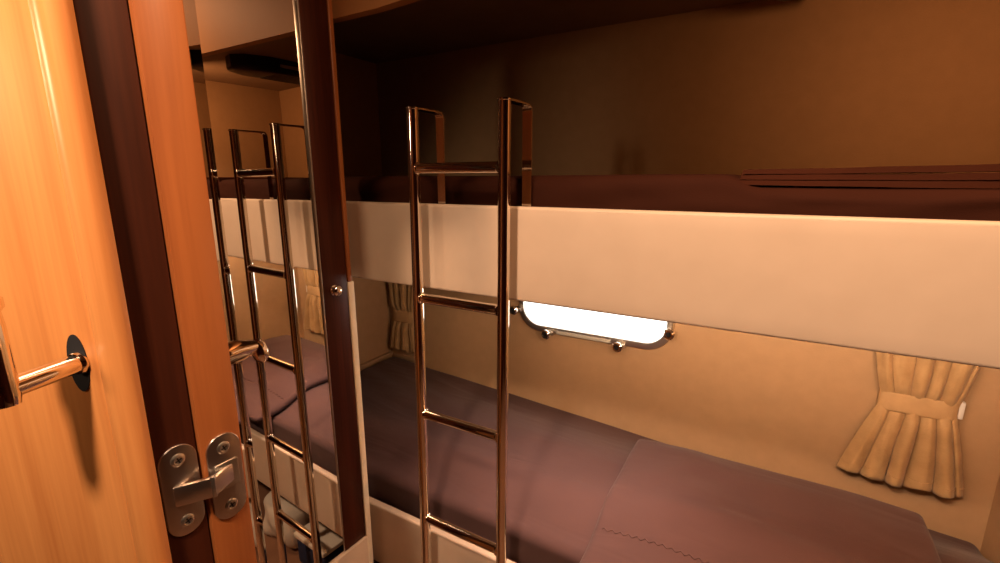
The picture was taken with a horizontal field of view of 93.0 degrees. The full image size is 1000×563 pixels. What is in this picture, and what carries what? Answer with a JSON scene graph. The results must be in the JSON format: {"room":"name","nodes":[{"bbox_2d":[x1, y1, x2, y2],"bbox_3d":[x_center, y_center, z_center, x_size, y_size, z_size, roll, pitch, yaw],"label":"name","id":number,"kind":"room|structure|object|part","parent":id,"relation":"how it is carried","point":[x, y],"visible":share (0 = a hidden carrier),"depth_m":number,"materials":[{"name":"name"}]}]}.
{"room":"boat cabin","nodes":[
{"label":"boat cabin","id":0,"kind":"room"},
{"bbox_2d":[335,53,391,370],"bbox_3d":[-0.713,0.083,1.829,0.030,1.860,0.770,7,14,30],"label":"wall","id":1,"kind":"structure","parent":0,"point":[356,78],"depth_m":1.95,"materials":[{"name":"beige paint"}]},
{"bbox_2d":[360,351,393,369],"bbox_3d":[-0.663,0.392,1.939,0.014,0.020,0.650,7,14,30],"label":"baseboard","id":2,"kind":"structure","parent":1,"relation":"attached to","point":[384,356],"depth_m":2.11,"materials":[{"name":"brown wood"}]},
{"bbox_2d":[332,0,419,23],"bbox_3d":[0.017,-0.732,0.834,2.041,0.358,0.025,7,14,30],"label":"wall","id":3,"kind":"structure","parent":0,"point":[343,10],"depth_m":1.05,"materials":[{"name":"beige paint"}]},
{"bbox_2d":[333,0,758,63],"bbox_3d":[0.000,-0.628,0.069,3.400,0.282,2.750,7,14,30],"label":"ceiling","id":4,"kind":"structure","parent":0,"point":[422,27],"depth_m":1.43,"materials":[{"name":"beige paint"}]},
{"bbox_2d":[376,0,999,550],"bbox_3d":[0.824,0.030,1.370,3.126,2.150,0.030,7,14,30],"label":"wall","id":5,"kind":"structure","parent":0,"point":[761,84],"depth_m":1.40,"materials":[{"name":"beige paint"}]},
{"bbox_2d":[387,282,413,352],"bbox_3d":[-0.432,0.074,2.084,0.200,0.494,0.051,7,14,30],"label":"curtain","id":6,"kind":"object","parent":5,"relation":"hanging from","point":[401,296],"visible":0.61,"depth_m":2.10,"materials":[{"name":"beige fabric"}]},
{"bbox_2d":[393,352,414,361],"bbox_3d":[-0.421,0.347,2.163,0.172,0.022,0.010,7,14,30],"label":"baseboard","id":7,"kind":"structure","parent":5,"relation":"attached to","point":[402,356],"depth_m":2.17,"materials":[{"name":"brown wood"}]},
{"bbox_2d":[509,301,674,352],"bbox_3d":[0.302,0.083,1.646,0.598,0.288,0.052,7,14,30],"label":"window","id":8,"kind":"structure","parent":5,"relation":"in","point":[621,331],"depth_m":1.65,"materials":[{"name":"white glass"}]},
{"bbox_3d":[0.053,0.107,1.786,0.036,0.037,0.027,7,14,30],"label":"latch knob","id":9,"kind":"part","parent":8,"relation":"part of","materials":[{"name":"silver metal"}]},
{"bbox_3d":[0.169,0.193,1.735,0.036,0.037,0.027,7,14,30],"label":"latch knob","id":10,"kind":"part","parent":8,"relation":"part of","materials":[{"name":"silver metal"}]},
{"bbox_3d":[0.318,0.070,1.653,0.515,0.222,0.010,7,14,30],"label":"pane","id":11,"kind":"part","parent":8,"relation":"part of","materials":[{"name":"white glass"}]},
{"bbox_3d":[0.398,0.221,1.604,0.036,0.037,0.027,7,14,30],"label":"latch knob","id":12,"kind":"part","parent":8,"relation":"part of","materials":[{"name":"silver metal"}]},
{"bbox_3d":[0.538,0.167,1.508,0.036,0.037,0.027,7,14,30],"label":"latch knob","id":13,"kind":"part","parent":8,"relation":"part of","materials":[{"name":"silver metal"}]},
{"bbox_2d":[836,352,980,498],"bbox_3d":[1.072,0.298,1.226,0.272,0.514,0.061,7,14,30],"label":"curtain","id":14,"kind":"object","parent":5,"relation":"hanging from","point":[910,438],"visible":0.77,"depth_m":1.23,"materials":[{"name":"beige fabric"}]},
{"bbox_3d":[0.207,-0.047,1.311,2.031,0.020,0.660,7,14,30],"label":"shelf","id":15,"kind":"object","parent":5,"relation":"attached to","visible":0},
{"bbox_2d":[344,174,999,220],"bbox_3d":[0.208,-0.170,1.284,2.013,0.230,0.638,7,14,30],"label":"mattress","id":16,"kind":"object","parent":15,"relation":"on","point":[721,193],"visible":0.3,"depth_m":0.84,"materials":[{"name":"fabric"}]},
{"bbox_2d":[739,164,999,188],"bbox_3d":[0.756,-0.185,0.824,0.582,0.041,0.383,7,14,30],"label":"bedspread","id":17,"kind":"object","parent":16,"relation":"on","point":[936,176],"visible":1,"depth_m":0.72,"materials":[{"name":"brown fabric"}]},
{"bbox_2d":[346,201,999,368],"bbox_3d":[0.030,-0.059,1.000,2.031,0.197,0.034,7,14,30],"label":"board","id":18,"kind":"object","parent":15,"relation":"attached to","point":[919,288],"visible":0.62,"depth_m":0.78,"materials":[{"name":"beige plastic"}]},
{"bbox_2d":[980,474,999,562],"bbox_3d":[1.093,0.152,0.808,0.030,2.150,0.690,7,14,30],"label":"wall","id":19,"kind":"structure","parent":0,"point":[990,548],"depth_m":1.19,"materials":[{"name":"beige paint"}]},
{"bbox_3d":[0.006,1.339,0.500,3.400,0.030,2.750,7,14,30],"label":"floor","id":20,"kind":"structure","parent":0,"visible":0},
{"bbox_2d":[73,0,213,562],"bbox_3d":[-0.344,0.249,0.504,0.049,2.100,0.039,7,14,30],"label":"trim","id":21,"kind":"structure","parent":20,"relation":"on","point":[104,28],"depth_m":0.42,"materials":[{"name":"red wood"}]},
{"bbox_2d":[0,0,171,562],"bbox_3d":[-0.580,0.252,0.468,0.500,2.050,0.082,2,13,9],"label":"door","id":22,"kind":"structure","parent":21,"relation":"attached to","point":[79,481],"depth_m":0.41,"materials":[{"name":"brown wood"}]},
{"bbox_3d":[-0.380,0.078,0.396,0.021,0.021,0.058,2,13,9],"label":"handle","id":23,"kind":"part","parent":22,"relation":"part of","materials":[{"name":"silver metal"}]},
{"bbox_2d":[157,432,246,536],"bbox_3d":[-0.305,0.212,0.495,0.022,0.106,0.077,9,16,37],"label":"door latch","id":24,"kind":"object","parent":21,"relation":"attached to","point":[183,492],"visible":1,"depth_m":0.49,"materials":[{"name":"grey metal"}]},
{"bbox_3d":[-0.323,0.212,0.482,0.002,0.100,0.035,8,15,32],"label":"plate","id":25,"kind":"part","parent":24,"relation":"part of","materials":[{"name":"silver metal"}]},
{"bbox_3d":[-0.313,0.215,0.484,0.032,0.022,0.006,-7,14,-28],"label":"arm","id":26,"kind":"part","parent":24,"relation":"part of","materials":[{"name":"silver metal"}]},
{"bbox_3d":[-0.295,0.209,0.508,0.006,0.020,0.033,1,12,7],"label":"arm","id":27,"kind":"part","parent":24,"relation":"part of","materials":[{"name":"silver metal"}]},
{"bbox_3d":[-0.296,0.211,0.515,0.002,0.100,0.035,8,15,32],"label":"plate","id":28,"kind":"part","parent":24,"relation":"part of","materials":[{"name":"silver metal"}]},
{"bbox_2d":[126,0,256,562],"bbox_3d":[-0.315,0.242,0.534,0.044,2.100,0.043,7,14,30],"label":"trim","id":29,"kind":"structure","parent":20,"relation":"on","point":[158,27],"depth_m":0.46,"materials":[{"name":"orange wood"}]},
{"bbox_2d":[228,339,268,364],"bbox_3d":[-0.287,0.080,0.535,0.023,0.036,0.054,7,14,30],"label":"lever latch","id":30,"kind":"object","parent":29,"relation":"attached to","point":[239,350],"visible":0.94,"depth_m":0.53,"materials":[{"name":"silver metal"}]},
{"bbox_3d":[-0.290,0.075,0.528,0.023,0.024,0.041,7,14,30],"label":"lever","id":31,"kind":"part","parent":30,"relation":"part of","materials":[{"name":"silver metal"}]},
{"bbox_2d":[369,495,517,562],"bbox_3d":[0.033,0.786,1.185,2.031,0.200,0.034,7,14,30],"label":"board","id":32,"kind":"object","parent":20,"relation":"attached to","point":[396,534],"visible":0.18,"depth_m":1.33,"materials":[{"name":"beige plastic"}]},
{"bbox_2d":[405,97,532,562],"bbox_3d":[-0.070,0.398,1.120,0.254,1.543,0.122,7,14,30],"label":"ladder","id":33,"kind":"object","parent":20,"relation":"on","point":[502,167],"visible":1,"depth_m":1.01,"materials":[{"name":"silver metal"}]},
{"bbox_3d":[-0.186,0.391,1.140,0.041,1.526,0.024,-9,15,-34],"label":"rail","id":34,"kind":"part","parent":33,"relation":"part of","materials":[{"name":"silver metal"}]},
{"bbox_3d":[0.004,0.414,1.031,0.041,1.526,0.024,-9,15,-34],"label":"rail","id":35,"kind":"part","parent":33,"relation":"part of","materials":[{"name":"silver metal"}]},
{"bbox_2d":[360,357,993,562],"bbox_3d":[0.208,0.633,1.456,2.013,0.268,0.649,7,14,30],"label":"mattress","id":36,"kind":"object","parent":20,"relation":"on","point":[563,466],"visible":0.51,"depth_m":1.39,"materials":[{"name":"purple fabric"}]},
{"bbox_2d":[580,439,941,562],"bbox_3d":[0.580,0.581,1.074,0.668,0.096,0.520,7,14,30],"label":"blanket","id":37,"kind":"object","parent":36,"relation":"on","point":[667,503],"visible":1,"depth_m":1.08,"materials":[{"name":"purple fabric"}]},
{"bbox_3d":[-0.602,0.270,0.975,0.052,1.858,0.682,7,14,30],"label":"wall partition","id":38,"kind":"structure","parent":0,"visible":0},
{"bbox_2d":[183,0,365,562],"bbox_3d":[-0.484,0.053,1.044,0.052,1.428,0.362,8,15,32],"label":"mirror door","id":39,"kind":"structure","parent":38,"relation":"in","point":[262,73],"depth_m":1.04,"materials":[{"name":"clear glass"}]},
{"bbox_3d":[-0.396,0.022,1.148,0.021,0.025,0.026,7,14,30],"label":"knob","id":40,"kind":"part","parent":39,"relation":"part of","materials":[{"name":"silver metal"}]},
{"bbox_2d":[326,0,351,281],"bbox_3d":[-0.400,-0.350,1.128,0.055,0.712,0.013,8,15,32],"label":"trim","id":41,"kind":"structure","parent":38,"relation":"attached to","point":[329,2],"depth_m":1.11,"materials":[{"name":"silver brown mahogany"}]},
{"bbox_2d":[331,536,368,562],"bbox_3d":[-0.488,0.952,1.246,0.038,0.410,0.362,8,15,32],"label":"panel","id":42,"kind":"object","parent":38,"relation":"attached to","point":[358,553],"visible":0.55,"depth_m":1.31,"materials":[{"name":"beige plastic"}]},
{"bbox_2d":[347,281,373,562],"bbox_3d":[-0.395,0.557,1.329,0.055,1.146,0.019,8,15,32],"label":"trim","id":43,"kind":"structure","parent":38,"relation":"attached to","point":[350,285],"depth_m":1.27,"materials":[{"name":"beige"}]}
]}

